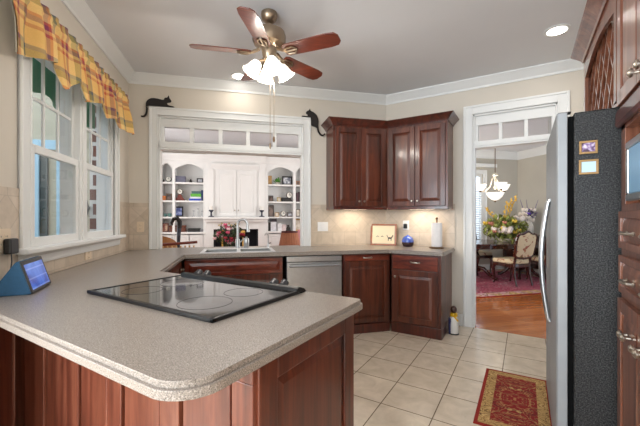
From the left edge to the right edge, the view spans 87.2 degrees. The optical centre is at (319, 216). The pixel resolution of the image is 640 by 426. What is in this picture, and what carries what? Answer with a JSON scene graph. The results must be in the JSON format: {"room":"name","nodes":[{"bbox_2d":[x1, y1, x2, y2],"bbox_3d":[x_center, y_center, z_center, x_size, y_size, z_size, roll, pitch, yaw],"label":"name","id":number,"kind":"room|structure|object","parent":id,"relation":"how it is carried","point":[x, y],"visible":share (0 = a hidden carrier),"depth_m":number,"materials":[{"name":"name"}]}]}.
{"room":"kitchen","nodes":[
{"label":"kitchen","id":0,"kind":"room"},
{"bbox_2d":[32,92,89,235],"bbox_3d":[-5.051,-0.375,3.174,5.688,3.500,0.120,0,0,-14],"label":"wall","id":1,"kind":"structure","parent":0,"point":[50,116],"depth_m":3.63,"materials":[{"name":"paint"}]},
{"bbox_2d":[32,139,59,236],"bbox_3d":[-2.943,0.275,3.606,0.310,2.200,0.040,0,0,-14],"label":"door","id":2,"kind":"structure","parent":1,"relation":"in","point":[41,163],"depth_m":3.60,"materials":[{"name":"blue paint"}]},
{"bbox_2d":[32,58,94,128],"bbox_3d":[-2.268,-1.230,2.916,0.053,0.590,1.540,0,0,-14],"label":"awning","id":3,"kind":"object","parent":1,"relation":"attached to","point":[50,77],"visible":0.13,"depth_m":2.73,"materials":[{"name":"green fabric"}]},
{"bbox_2d":[0,0,128,274],"bbox_3d":[-1.871,-0.150,2.441,0.140,2.850,2.830,0,0,-14],"label":"wall","id":4,"kind":"structure","parent":0,"point":[8,55],"depth_m":1.81,"materials":[{"name":"paint"}]},
{"bbox_2d":[0,229,10,252],"bbox_3d":[-1.603,0.120,1.699,0.009,0.120,0.120,0,0,-14],"label":"outlet","id":5,"kind":"object","parent":4,"relation":"attached to","point":[4,233],"visible":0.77,"depth_m":1.70,"materials":[{"name":"beige plastic"}]},
{"bbox_2d":[3,238,18,267],"bbox_3d":[-1.563,0.233,1.668,0.043,0.246,0.201,0,0,-22],"label":"power adapter","id":6,"kind":"object","parent":5,"relation":"attached to","point":[10,245],"visible":0.85,"depth_m":1.70,"materials":[{"name":"black plastic"}]},
{"bbox_2d":[0,186,128,280],"bbox_3d":[-1.782,0.103,2.391,0.010,0.516,2.690,0,0,-14],"label":"backsplash","id":7,"kind":"structure","parent":4,"relation":"attached to","point":[9,197],"depth_m":2.09,"materials":[{"name":"tile"}]},
{"bbox_2d":[15,54,125,261],"bbox_3d":[-1.866,-0.445,2.576,0.215,1.440,1.630,0,0,-14],"label":"window","id":8,"kind":"structure","parent":4,"relation":"in","point":[74,238],"depth_m":2.50,"materials":[{"name":"white paint"}]},
{"bbox_2d":[12,0,133,134],"bbox_3d":[-1.699,-0.990,2.442,0.197,0.420,1.770,0,0,-14],"label":"valance","id":9,"kind":"object","parent":8,"relation":"attached to","point":[39,33],"visible":1,"depth_m":2.11,"materials":[{"name":"fabric"}]},
{"bbox_2d":[85,251,91,259],"bbox_3d":[-1.840,0.303,2.670,0.009,0.070,0.115,0,0,-14],"label":"outlet","id":10,"kind":"object","parent":4,"relation":"attached to","point":[88,255],"visible":0.95,"depth_m":2.66,"materials":[{"name":"beige plastic"}]},
{"bbox_2d":[129,83,385,272],"bbox_3d":[-0.701,-0.150,4.101,3.200,2.850,0.120,0,0,-14],"label":"wall","id":11,"kind":"structure","parent":0,"point":[186,98],"depth_m":3.97,"materials":[{"name":"paint"}]},
{"bbox_2d":[137,222,143,231],"bbox_3d":[-1.983,0.110,3.711,0.075,0.115,0.009,0,0,-14],"label":"outlet","id":12,"kind":"object","parent":11,"relation":"attached to","point":[140,225],"visible":1,"depth_m":3.71,"materials":[{"name":"beige plastic"}]},
{"bbox_2d":[149,106,310,249],"bbox_3d":[-1.021,-0.412,4.008,1.835,1.635,0.148,0,0,-14],"label":"window","id":13,"kind":"structure","parent":11,"relation":"in","point":[157,123],"depth_m":3.93,"materials":[{"name":"white paint"}]},
{"bbox_2d":[141,95,172,116],"bbox_3d":[-1.803,-1.229,3.734,0.344,0.261,0.010,0,0,-14],"label":"cutout","id":14,"kind":"object","parent":13,"relation":"attached to","point":[152,101],"visible":1,"depth_m":3.73,"materials":[{"name":"black metal"}]},
{"bbox_2d":[302,109,324,135],"bbox_3d":[-0.080,-1.170,4.154,0.298,0.330,0.011,0,0,-14],"label":"cutout","id":15,"kind":"object","parent":13,"relation":"attached to","point":[314,119],"visible":1,"depth_m":4.15,"materials":[{"name":"black metal"}]},
{"bbox_2d":[129,203,385,249],"bbox_3d":[-0.620,0.103,4.054,3.056,0.516,0.010,0,0,-14],"label":"backsplash","id":16,"kind":"structure","parent":11,"relation":"attached to","point":[345,227],"depth_m":4.24,"materials":[{"name":"tile"}]},
{"bbox_2d":[61,0,583,104],"bbox_3d":[-0.829,-1.522,1.282,4.689,0.105,7.130,0,0,31],"label":"trim","id":17,"kind":"structure","parent":11,"relation":"attached to","point":[79,9],"depth_m":3.78,"materials":[{"name":"white paint"}]},
{"bbox_2d":[318,222,327,230],"bbox_3d":[0.036,0.120,4.203,0.135,0.115,0.010,0,0,-14],"label":"light switch","id":18,"kind":"object","parent":11,"relation":"attached to","point":[322,226],"visible":1,"depth_m":4.20,"materials":[{"name":"white plastic"}]},
{"bbox_2d":[321,116,387,209],"bbox_3d":[0.450,-0.617,4.105,0.812,1.057,0.392,0,0,-14],"label":"upper cabinet","id":19,"kind":"object","parent":11,"relation":"attached to","point":[356,148],"visible":1,"depth_m":3.97,"materials":[{"name":"brown wood"}]},
{"bbox_2d":[85,0,586,151],"bbox_3d":[0.333,-1.625,4.256,10.359,0.100,14.019,0,0,31],"label":"ceiling","id":20,"kind":"structure","parent":0,"point":[386,47],"depth_m":2.98,"materials":[{"name":"paint"}]},
{"bbox_2d":[230,72,243,79],"bbox_3d":[-0.903,-1.570,3.750,0.190,0.010,0.190,0,0,31],"label":"recessed light","id":21,"kind":"object","parent":20,"relation":"in","point":[236,75],"visible":0.63,"depth_m":3.72,"materials":[{"name":"white glass"}]},
{"bbox_2d":[189,6,340,148],"bbox_3d":[-0.409,-1.048,2.566,1.114,1.055,1.096,0,0,0],"label":"ceiling fan","id":22,"kind":"object","parent":20,"relation":"hanging from","point":[269,38],"visible":1,"depth_m":2.52,"materials":[{"name":"brown wood"}]},
{"bbox_2d":[476,148,509,201],"bbox_3d":[3.676,-0.939,6.941,0.689,1.272,0.706,0,0,-14],"label":"chandelier","id":23,"kind":"object","parent":20,"relation":"hanging from","point":[502,186],"visible":0.95,"depth_m":6.93,"materials":[{"name":"frosted white glass"},{"name":"antique bronze"}]},
{"bbox_2d":[543,24,570,36],"bbox_3d":[1.996,-1.570,2.830,0.190,0.010,0.190,0,0,31],"label":"recessed light","id":24,"kind":"object","parent":20,"relation":"in","point":[559,29],"visible":1,"depth_m":2.82,"materials":[{"name":"white glass"}]},
{"bbox_2d":[162,151,545,263],"bbox_3d":[1.164,-0.150,5.739,8.720,2.850,5.800,0,0,-14],"label":"wall","id":25,"kind":"structure","parent":0,"point":[526,177],"depth_m":8.09,"materials":[{"name":"paint"}]},
{"bbox_2d":[476,163,496,239],"bbox_3d":[3.503,-0.345,7.946,1.470,1.840,0.180,0,0,-14],"label":"window","id":26,"kind":"structure","parent":25,"relation":"in","point":[482,203],"depth_m":8.03,"materials":[{"name":"white paint"}]},
{"bbox_2d":[476,189,482,238],"bbox_3d":[3.492,-0.085,7.948,0.840,1.240,0.050,0,0,-14],"label":"shutter","id":27,"kind":"object","parent":26,"relation":"attached to","point":[479,211],"depth_m":8.02,"materials":[{"name":"white paint"}]},
{"bbox_2d":[478,264,538,272],"bbox_3d":[3.953,1.205,6.930,6.385,0.140,3.284,0,0,31],"label":"baseboard","id":28,"kind":"structure","parent":25,"relation":"attached to","point":[487,266],"depth_m":8.07,"materials":[{"name":"white paint"}]},
{"bbox_2d":[476,145,546,159],"bbox_3d":[3.933,-1.490,6.898,6.385,0.170,3.359,0,0,31],"label":"trim","id":29,"kind":"structure","parent":25,"relation":"attached to","point":[487,154],"depth_m":8.01,"materials":[{"name":"white paint"}]},
{"bbox_2d":[354,269,545,425],"bbox_3d":[1.616,1.305,2.972,7.112,0.060,12.758,0,0,31],"label":"floor","id":30,"kind":"structure","parent":0,"point":[401,379],"depth_m":2.92,"materials":[{"name":"beige tile"}]},
{"bbox_2d":[168,262,183,273],"bbox_3d":[-1.490,0.841,2.694,0.641,0.868,0.880,0,0,-14],"label":"base cabinet","id":31,"kind":"object","parent":30,"relation":"on","point":[177,269],"visible":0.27,"depth_m":2.98,"materials":[{"name":"brown wood"}]},
{"bbox_2d":[0,314,353,425],"bbox_3d":[-0.800,0.841,1.381,1.839,0.868,0.713,0,0,9],"label":"base cabinet","id":32,"kind":"object","parent":30,"relation":"on","point":[312,383],"visible":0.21,"depth_m":1.31,"materials":[{"name":"brown wood"}]},
{"bbox_2d":[87,269,305,322],"bbox_3d":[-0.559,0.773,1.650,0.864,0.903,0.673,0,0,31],"label":"cooktop","id":33,"kind":"object","parent":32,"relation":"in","point":[198,295],"visible":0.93,"depth_m":1.53,"materials":[{"name":"black glass"}]},
{"bbox_2d":[0,245,454,401],"bbox_3d":[-0.628,0.381,3.108,3.103,0.040,3.779,0,0,31],"label":"countertop","id":34,"kind":"structure","parent":32,"relation":"on","point":[155,354],"depth_m":1.11,"materials":[{"name":"beige stone"}]},
{"bbox_2d":[0,256,50,296],"bbox_3d":[-1.463,0.283,1.653,0.158,0.155,0.270,0,0,-24],"label":"smart display","id":35,"kind":"object","parent":34,"relation":"on","point":[27,276],"visible":1,"depth_m":1.55,"materials":[{"name":"blue plastic"}]},
{"bbox_2d":[200,247,275,252],"bbox_3d":[-0.879,0.453,3.625,0.750,0.196,0.440,0,0,-14],"label":"sink","id":36,"kind":"object","parent":34,"relation":"in","point":[268,249],"visible":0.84,"depth_m":3.77,"materials":[{"name":"silver metal"}]},
{"bbox_2d":[235,218,249,247],"bbox_3d":[-0.890,0.188,3.850,0.174,0.347,0.063,0,0,6],"label":"faucet","id":37,"kind":"object","parent":34,"relation":"on","point":[237,241],"visible":0.96,"depth_m":3.84,"materials":[{"name":"silver metal"}]},
{"bbox_2d":[244,237,248,247],"bbox_3d":[-0.850,0.293,3.879,0.060,0.135,0.059,0,0,-14],"label":"soap dispenser","id":38,"kind":"object","parent":34,"relation":"on","point":[246,240],"visible":0.83,"depth_m":3.85,"materials":[{"name":"silver metal"}]},
{"bbox_2d":[370,224,396,245],"bbox_3d":[0.818,0.225,4.314,0.330,0.273,0.097,0,0,21],"label":"framed drawing","id":39,"kind":"object","parent":34,"relation":"on","point":[381,234],"visible":0.98,"depth_m":4.29,"materials":[{"name":"beige paper"}]},
{"bbox_2d":[372,226,394,243],"bbox_3d":[0.812,0.226,4.298,0.286,0.229,0.043,0,0,21],"label":"print","id":40,"kind":"object","parent":39,"relation":"attached to","point":[380,234],"depth_m":4.29,"materials":[{"name":"beige paper"}]},
{"bbox_2d":[402,235,413,246],"bbox_3d":[1.071,0.289,4.100,0.146,0.143,0.144,0,0,31],"label":"diffuser","id":41,"kind":"object","parent":34,"relation":"on","point":[407,241],"visible":1,"depth_m":4.05,"materials":[{"name":"blue glass"}]},
{"bbox_2d":[429,217,443,248],"bbox_3d":[1.349,0.181,3.884,0.168,0.360,0.168,0,0,31],"label":"paper towel holder","id":42,"kind":"object","parent":34,"relation":"on","point":[436,228],"visible":1,"depth_m":3.83,"materials":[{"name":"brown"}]},
{"bbox_2d":[184,256,282,283],"bbox_3d":[-0.911,0.841,3.611,0.960,0.868,0.591,0,0,-14],"label":"base cabinet","id":43,"kind":"object","parent":30,"relation":"on","point":[261,269],"visible":0.31,"depth_m":3.38,"materials":[{"name":"brown wood"}]},
{"bbox_2d":[283,254,341,295],"bbox_3d":[-0.116,0.841,3.790,0.600,0.868,0.641,0,0,-14],"label":"dishwasher","id":44,"kind":"object","parent":30,"relation":"on","point":[322,274],"visible":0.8,"depth_m":3.54,"materials":[{"name":"silver metal"}]},
{"bbox_2d":[341,253,389,333],"bbox_3d":[0.557,0.841,3.967,0.752,0.868,0.596,0,0,-14],"label":"base cabinet","id":45,"kind":"object","parent":30,"relation":"on","point":[365,277],"visible":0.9,"depth_m":3.70,"materials":[{"name":"brown wood"}]},
{"bbox_2d":[390,253,451,339],"bbox_3d":[1.065,0.841,3.913,0.790,0.868,0.646,0,0,31],"label":"base cabinet","id":46,"kind":"object","parent":30,"relation":"on","point":[420,285],"visible":0.94,"depth_m":3.61,"materials":[{"name":"brown wood"}]},
{"bbox_2d":[448,306,458,334],"bbox_3d":[1.462,1.123,3.675,0.112,0.304,0.110,0,0,11],"label":"figurine","id":47,"kind":"object","parent":30,"relation":"on","point":[453,326],"visible":1,"depth_m":3.64,"materials":[{"name":"white ceramic"}]},
{"bbox_2d":[476,269,545,297],"bbox_3d":[3.362,1.269,6.686,3.000,0.012,2.300,0,0,-14],"label":"dining rug","id":48,"kind":"object","parent":30,"relation":"on","point":[485,287],"visible":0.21,"depth_m":6.20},
{"bbox_2d":[476,234,492,273],"bbox_3d":[3.553,0.753,7.721,0.537,1.028,0.617,0,0,-14],"label":"dining chair","id":49,"kind":"object","parent":48,"relation":"on","point":[483,254],"visible":0.17,"depth_m":7.47,"materials":[{"name":"brown wood"}]},
{"bbox_2d":[476,240,544,280],"bbox_3d":[3.699,0.891,6.995,2.100,0.752,1.200,0,0,-14],"label":"dining table","id":50,"kind":"object","parent":48,"relation":"on","point":[480,244],"visible":0.31,"depth_m":6.76,"materials":[{"name":"brown wood"}]},
{"bbox_2d":[483,195,528,241],"bbox_3d":[3.904,0.049,7.027,1.086,1.032,0.781,0,0,-14],"label":"centrepiece","id":51,"kind":"object","parent":50,"relation":"on","point":[507,228],"visible":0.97,"depth_m":6.88,"materials":[{"name":"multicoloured plant"}]},
{"bbox_2d":[497,238,510,241],"bbox_3d":[3.869,0.480,7.016,0.300,0.070,0.300,0,0,-14],"label":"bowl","id":52,"kind":"object","parent":51,"relation":"on","point":[502,239],"depth_m":6.93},
{"bbox_2d":[491,230,537,286],"bbox_3d":[3.644,0.753,6.303,0.537,1.028,0.617,0,0,-18],"label":"dining chair","id":53,"kind":"object","parent":48,"relation":"on","point":[525,242],"visible":1,"depth_m":6.09,"materials":[{"name":"beige fabric"}]},
{"bbox_2d":[525,240,545,278],"bbox_3d":[4.429,0.753,6.556,0.537,1.028,0.617,0,0,-8],"label":"dining chair","id":54,"kind":"object","parent":48,"relation":"on","point":[534,260],"visible":0.2,"depth_m":6.49,"materials":[{"name":"brown wood"}]},
{"bbox_2d":[473,368,551,425],"bbox_3d":[1.355,1.270,2.336,0.430,0.009,0.870,0,0,31],"label":"kitchen rug","id":55,"kind":"object","parent":30,"relation":"on","point":[505,398],"visible":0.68,"depth_m":2.31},
{"bbox_2d":[503,235,545,268],"bbox_3d":[4.770,0.840,7.565,0.518,0.870,1.300,0,0,-14],"label":"sideboard","id":56,"kind":"object","parent":30,"relation":"on","point":[506,252],"visible":0.17,"depth_m":7.82,"materials":[{"name":"brown wood"}]},
{"bbox_2d":[518,200,538,232],"bbox_3d":[4.738,0.005,7.658,0.417,0.800,0.330,0,0,-14],"label":"flower vase","id":57,"kind":"object","parent":56,"relation":"on","point":[529,215],"visible":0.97,"depth_m":7.57,"materials":[{"name":"white ceramic"}]},
{"bbox_2d":[538,107,621,425],"bbox_3d":[1.722,0.375,1.854,0.863,1.780,0.913,0,0,31],"label":"refrigerator","id":58,"kind":"object","parent":30,"relation":"on","point":[579,224],"visible":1,"depth_m":1.61,"materials":[{"name":"black metal"}]},
{"bbox_2d":[579,140,597,153],"bbox_3d":[1.269,-0.330,1.589,0.070,0.062,0.008,0,0,31],"label":"magnet","id":59,"kind":"object","parent":58,"relation":"attached to","point":[591,146],"visible":1,"depth_m":1.59},
{"bbox_2d":[582,142,594,151],"bbox_3d":[1.270,-0.330,1.591,0.050,0.042,0.004,0,0,31],"label":"picture","id":60,"kind":"object","parent":59,"relation":"attached to","point":[586,146],"depth_m":1.59},
{"bbox_2d":[579,159,598,174],"bbox_3d":[1.270,-0.237,1.588,0.074,0.070,0.008,0,0,31],"label":"magnet","id":61,"kind":"object","parent":58,"relation":"attached to","point":[589,166],"visible":1,"depth_m":1.59},
{"bbox_2d":[581,161,595,172],"bbox_3d":[1.271,-0.237,1.590,0.054,0.050,0.004,0,0,31],"label":"picture","id":62,"kind":"object","parent":61,"relation":"attached to","point":[586,166],"depth_m":1.59},
{"bbox_2d":[570,0,616,110],"bbox_3d":[1.829,-0.838,1.825,0.660,0.625,1.030,0,0,31],"label":"wine rack cabinet","id":63,"kind":"object","parent":58,"relation":"on","point":[595,46],"visible":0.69,"depth_m":1.91,"materials":[{"name":"brown wood"}]},
{"bbox_2d":[615,0,639,425],"bbox_3d":[1.361,0.062,1.039,0.644,2.425,0.808,0,0,31],"label":"tall cabinet","id":64,"kind":"object","parent":30,"relation":"on","point":[627,118],"visible":1,"depth_m":1.36,"materials":[{"name":"brown wood"}]},
{"bbox_2d":[625,133,639,200],"bbox_3d":[1.271,-0.183,1.094,0.334,0.238,0.444,0,0,31],"label":"microwave","id":65,"kind":"object","parent":64,"relation":"in","point":[632,154],"visible":1,"depth_m":1.28,"materials":[{"name":"silver plastic"}]},
{"bbox_2d":[386,70,583,313],"bbox_3d":[2.030,-0.150,3.786,2.644,2.850,0.120,0,0,31],"label":"wall","id":66,"kind":"structure","parent":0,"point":[573,81],"depth_m":3.94,"materials":[{"name":"paint"}]},
{"bbox_2d":[386,204,454,247],"bbox_3d":[1.232,0.103,4.196,0.854,0.516,0.010,0,0,31],"label":"backsplash","id":67,"kind":"structure","parent":66,"relation":"attached to","point":[420,220],"depth_m":4.16,"materials":[{"name":"tile"}]},
{"bbox_2d":[403,221,408,229],"bbox_3d":[1.092,0.105,4.270,0.080,0.120,0.009,0,0,31],"label":"outlet","id":68,"kind":"object","parent":67,"relation":"attached to","point":[404,222],"visible":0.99,"depth_m":4.26,"materials":[{"name":"white plastic"}]},
{"bbox_2d":[387,110,458,209],"bbox_3d":[1.163,-0.617,4.000,0.867,1.057,0.392,0,0,31],"label":"upper cabinet","id":69,"kind":"object","parent":66,"relation":"attached to","point":[419,148],"visible":1,"depth_m":3.85,"materials":[{"name":"brown wood"}]},
{"bbox_2d":[457,313,462,325],"bbox_3d":[1.617,1.205,3.959,0.119,0.140,0.014,0,0,31],"label":"baseboard","id":70,"kind":"structure","parent":66,"relation":"attached to","point":[460,316],"depth_m":3.93,"materials":[{"name":"white paint"}]},
{"bbox_2d":[463,90,569,327],"bbox_3d":[2.131,-0.003,3.708,1.001,2.555,0.148,0,0,31],"label":"door frame","id":71,"kind":"structure","parent":66,"relation":"attached to","point":[506,111],"depth_m":3.87,"materials":[{"name":"white paint"}]},
{"bbox_2d":[548,118,550,133],"bbox_3d":[3.756,-0.150,4.364,1.315,2.850,0.120,0,0,31],"label":"wall","id":72,"kind":"structure","parent":0,"point":[549,119],"depth_m":4.65,"materials":[{"name":"paint"}]},
{"bbox_3d":[-1.466,1.305,5.994,5.550,0.060,5.621,0,0,31],"label":"floor","id":73,"kind":"structure","parent":0,"visible":0},
{"bbox_2d":[162,236,176,247],"bbox_3d":[-2.535,0.776,5.249,0.542,1.001,0.542,0,0,31],"label":"armchair","id":74,"kind":"object","parent":73,"relation":"on","point":[164,239],"visible":0.07,"depth_m":5.11,"materials":[{"name":"beige leather"}]},
{"bbox_2d":[170,217,181,247],"bbox_3d":[-2.100,0.634,4.964,0.260,1.282,0.260,0,0,-14],"label":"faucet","id":75,"kind":"object","parent":73,"relation":"on","point":[179,222],"visible":0.44,"depth_m":4.94,"materials":[{"name":"metal"}]},
{"bbox_2d":[162,241,196,248],"bbox_3d":[-1.968,0.799,4.696,0.527,0.954,0.492,0,0,-14],"label":"wooden chair","id":76,"kind":"object","parent":73,"relation":"on","point":[187,242],"visible":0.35,"depth_m":4.47,"materials":[{"name":"brown wood"}]},
{"bbox_2d":[162,152,205,247],"bbox_3d":[-2.991,-0.030,7.245,1.060,2.610,0.475,0,0,-14],"label":"bookcase","id":77,"kind":"object","parent":73,"relation":"on","point":[192,166],"visible":0.51,"depth_m":7.22,"materials":[{"name":"white paint"}]},
{"bbox_2d":[162,223,168,231],"bbox_3d":[-3.306,0.225,7.170,0.140,0.191,0.042,0,0,-14],"label":"photo frame","id":78,"kind":"object","parent":77,"relation":"on","point":[165,226],"visible":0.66,"depth_m":7.17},
{"bbox_2d":[166,194,171,199],"bbox_3d":[-3.225,-0.426,7.188,0.120,0.151,0.037,0,0,-14],"label":"photo frame","id":79,"kind":"object","parent":77,"relation":"on","point":[168,196],"visible":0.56,"depth_m":7.18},
{"bbox_2d":[169,225,186,231],"bbox_3d":[-3.052,0.250,7.223,0.330,0.140,0.190,0,0,-14],"label":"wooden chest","id":80,"kind":"object","parent":77,"relation":"on","point":[184,227],"visible":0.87,"depth_m":7.15,"materials":[{"name":"brown wood"}]},
{"bbox_2d":[176,206,182,216],"bbox_3d":[-3.050,-0.116,7.244,0.190,0.224,0.064,0,0,-26],"label":"photo frame","id":81,"kind":"object","parent":77,"relation":"on","point":[179,210],"visible":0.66,"depth_m":7.25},
{"bbox_2d":[176,208,181,214],"bbox_3d":[-3.051,-0.115,7.246,0.130,0.164,0.043,0,0,-26],"label":"picture","id":82,"kind":"object","parent":81,"relation":"attached to","point":[178,210],"depth_m":7.25},
{"bbox_2d":[175,176,185,181],"bbox_3d":[-3.013,-0.807,7.232,0.230,0.135,0.120,0,0,-14],"label":"box","id":83,"kind":"object","parent":77,"relation":"on","point":[177,178],"visible":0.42,"depth_m":7.18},
{"bbox_2d":[176,189,184,199],"bbox_3d":[-3.013,-0.478,7.232,0.197,0.253,0.100,0,0,-14],"label":"clock","id":84,"kind":"object","parent":77,"relation":"on","point":[179,191],"visible":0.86,"depth_m":7.20,"materials":[{"name":"brown wood"}]},
{"bbox_2d":[162,231,205,233],"bbox_3d":[-2.995,0.340,7.260,1.060,0.040,0.395,0,0,-14],"label":"countertop","id":85,"kind":"structure","parent":77,"relation":"on","point":[186,232],"depth_m":7.10,"materials":[{"name":"white paint"}]},
{"bbox_2d":[188,228,200,231],"bbox_3d":[-2.727,0.282,7.302,0.240,0.075,0.200,0,0,-14],"label":"media box","id":86,"kind":"object","parent":77,"relation":"on","point":[189,229],"visible":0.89,"depth_m":7.21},
{"bbox_3d":[-2.707,-0.374,7.307,0.240,0.045,0.170,0,0,-14],"label":"book","id":87,"kind":"object","parent":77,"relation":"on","visible":0},
{"bbox_3d":[-2.699,-0.416,7.309,0.220,0.040,0.170,0,0,-14],"label":"book","id":88,"kind":"object","parent":87,"relation":"on","visible":0},
{"bbox_2d":[191,194,200,196],"bbox_3d":[-2.691,-0.469,7.311,0.210,0.065,0.170,0,0,-14],"label":"book","id":89,"kind":"object","parent":88,"relation":"on","point":[192,195],"visible":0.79,"depth_m":7.23,"materials":[{"name":"green paper"}]},
{"bbox_2d":[203,154,268,246],"bbox_3d":[-1.851,-0.030,7.454,1.355,2.610,0.600,0,0,-14],"label":"fireplace","id":90,"kind":"object","parent":73,"relation":"on","point":[235,184],"visible":0.79,"depth_m":7.31,"materials":[{"name":"white paint"}]},
{"bbox_2d":[208,206,213,216],"bbox_3d":[-2.304,-0.120,7.117,0.120,0.240,0.117,0,0,-14],"label":"candlestick","id":91,"kind":"object","parent":90,"relation":"on","point":[211,210],"visible":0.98,"depth_m":7.09,"materials":[{"name":"grey metal"}]},
{"bbox_2d":[259,206,264,216],"bbox_3d":[-1.276,-0.120,7.367,0.120,0.240,0.117,0,0,-14],"label":"candlestick","id":92,"kind":"object","parent":90,"relation":"on","point":[261,210],"visible":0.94,"depth_m":7.34,"materials":[{"name":"grey metal"}]},
{"bbox_2d":[266,157,299,245],"bbox_3d":[-0.737,-0.030,7.795,1.060,2.610,0.475,0,0,-14],"label":"bookcase","id":93,"kind":"object","parent":73,"relation":"on","point":[276,167],"visible":0.32,"depth_m":7.70,"materials":[{"name":"white paint"}]},
{"bbox_2d":[268,176,271,183],"bbox_3d":[-1.148,-0.840,7.687,0.085,0.200,0.090,0,0,-14],"label":"carved block","id":94,"kind":"object","parent":93,"relation":"on","point":[269,177],"visible":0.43,"depth_m":7.64,"materials":[{"name":"beige wood"}]},
{"bbox_2d":[268,205,273,216],"bbox_3d":[-1.127,-0.139,7.712,0.150,0.269,0.062,0,0,-28],"label":"photo frame","id":95,"kind":"object","parent":93,"relation":"on","point":[270,207],"visible":0.81,"depth_m":7.71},
{"bbox_2d":[269,206,272,215],"bbox_3d":[-1.128,-0.138,7.714,0.102,0.221,0.045,0,0,-28],"label":"picture","id":96,"kind":"object","parent":95,"relation":"attached to","point":[270,207],"depth_m":7.71},
{"bbox_2d":[271,222,275,230],"bbox_3d":[-1.073,0.215,7.705,0.130,0.210,0.120,0,0,-14],"label":"box","id":97,"kind":"object","parent":93,"relation":"on","point":[273,224],"visible":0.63,"depth_m":7.65,"materials":[{"name":"white cardboard"}]},
{"bbox_2d":[266,231,280,232],"bbox_3d":[-0.741,0.340,7.809,1.060,0.040,0.395,0,0,-14],"label":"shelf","id":98,"kind":"structure","parent":93,"relation":"on","point":[266,231],"depth_m":7.53,"materials":[{"name":"white paint"}]},
{"bbox_2d":[277,223,281,230],"bbox_3d":[-0.933,0.235,7.739,0.100,0.170,0.100,0,0,-14],"label":"carton","id":99,"kind":"object","parent":93,"relation":"on","point":[279,225],"visible":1,"depth_m":7.69,"materials":[{"name":"white cardboard"}]},
{"bbox_2d":[282,176,291,184],"bbox_3d":[-0.762,-0.842,7.792,0.235,0.205,0.044,0,0,-14],"label":"photo frame","id":100,"kind":"object","parent":93,"relation":"on","point":[287,180],"visible":0.94,"depth_m":7.79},
{"bbox_2d":[283,178,290,183],"bbox_3d":[-0.763,-0.842,7.794,0.175,0.145,0.027,0,0,-14],"label":"picture","id":101,"kind":"object","parent":100,"relation":"attached to","point":[285,180],"depth_m":7.79},
{"bbox_2d":[285,192,292,201],"bbox_3d":[-0.712,-0.466,7.793,0.197,0.229,0.100,0,0,-14],"label":"clock","id":102,"kind":"object","parent":93,"relation":"on","point":[288,194],"visible":0.87,"depth_m":7.75,"materials":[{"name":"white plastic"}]},
{"bbox_2d":[296,219,299,230],"bbox_3d":[-0.518,0.181,7.859,0.170,0.280,0.058,0,0,-14],"label":"photo frame","id":103,"kind":"object","parent":93,"relation":"on","point":[297,220],"visible":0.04,"depth_m":7.86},
{"bbox_2d":[296,209,299,216],"bbox_3d":[-0.515,-0.095,7.850,0.110,0.181,0.041,0,0,-14],"label":"photo frame","id":104,"kind":"object","parent":93,"relation":"on","point":[297,210],"visible":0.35,"depth_m":7.85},
{"bbox_3d":[-1.723,1.040,6.373,0.900,0.470,0.500,0,0,-14],"label":"coffee table","id":105,"kind":"object","parent":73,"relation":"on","visible":0},
{"bbox_2d":[212,223,244,246],"bbox_3d":[-1.725,0.456,6.371,0.616,0.698,0.477,0,0,-14],"label":"floral arrangement","id":106,"kind":"object","parent":105,"relation":"on","point":[232,238],"visible":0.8,"depth_m":6.32,"materials":[{"name":"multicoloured plant"}]},
{"bbox_3d":[-0.574,1.010,6.345,0.540,0.530,0.540,0,0,-14],"label":"end table","id":107,"kind":"object","parent":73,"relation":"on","visible":0},
{"bbox_2d":[279,231,299,245],"bbox_3d":[-0.574,0.506,6.345,0.430,0.478,0.430,0,0,-14],"label":"chair","id":108,"kind":"object","parent":107,"relation":"on","point":[287,237],"visible":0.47,"depth_m":6.20,"materials":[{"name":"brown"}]},
{"bbox_3d":[-4.984,1.425,2.902,5.690,0.100,10.000,0,0,-14],"label":"ground","id":109,"kind":"structure","parent":0,"visible":0},
{"bbox_2d":[90,106,95,230],"bbox_3d":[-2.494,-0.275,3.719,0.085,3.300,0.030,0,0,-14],"label":"brick pillar","id":110,"kind":"structure","parent":109,"relation":"on","point":[92,174],"depth_m":3.70,"materials":[{"name":"red brick"}]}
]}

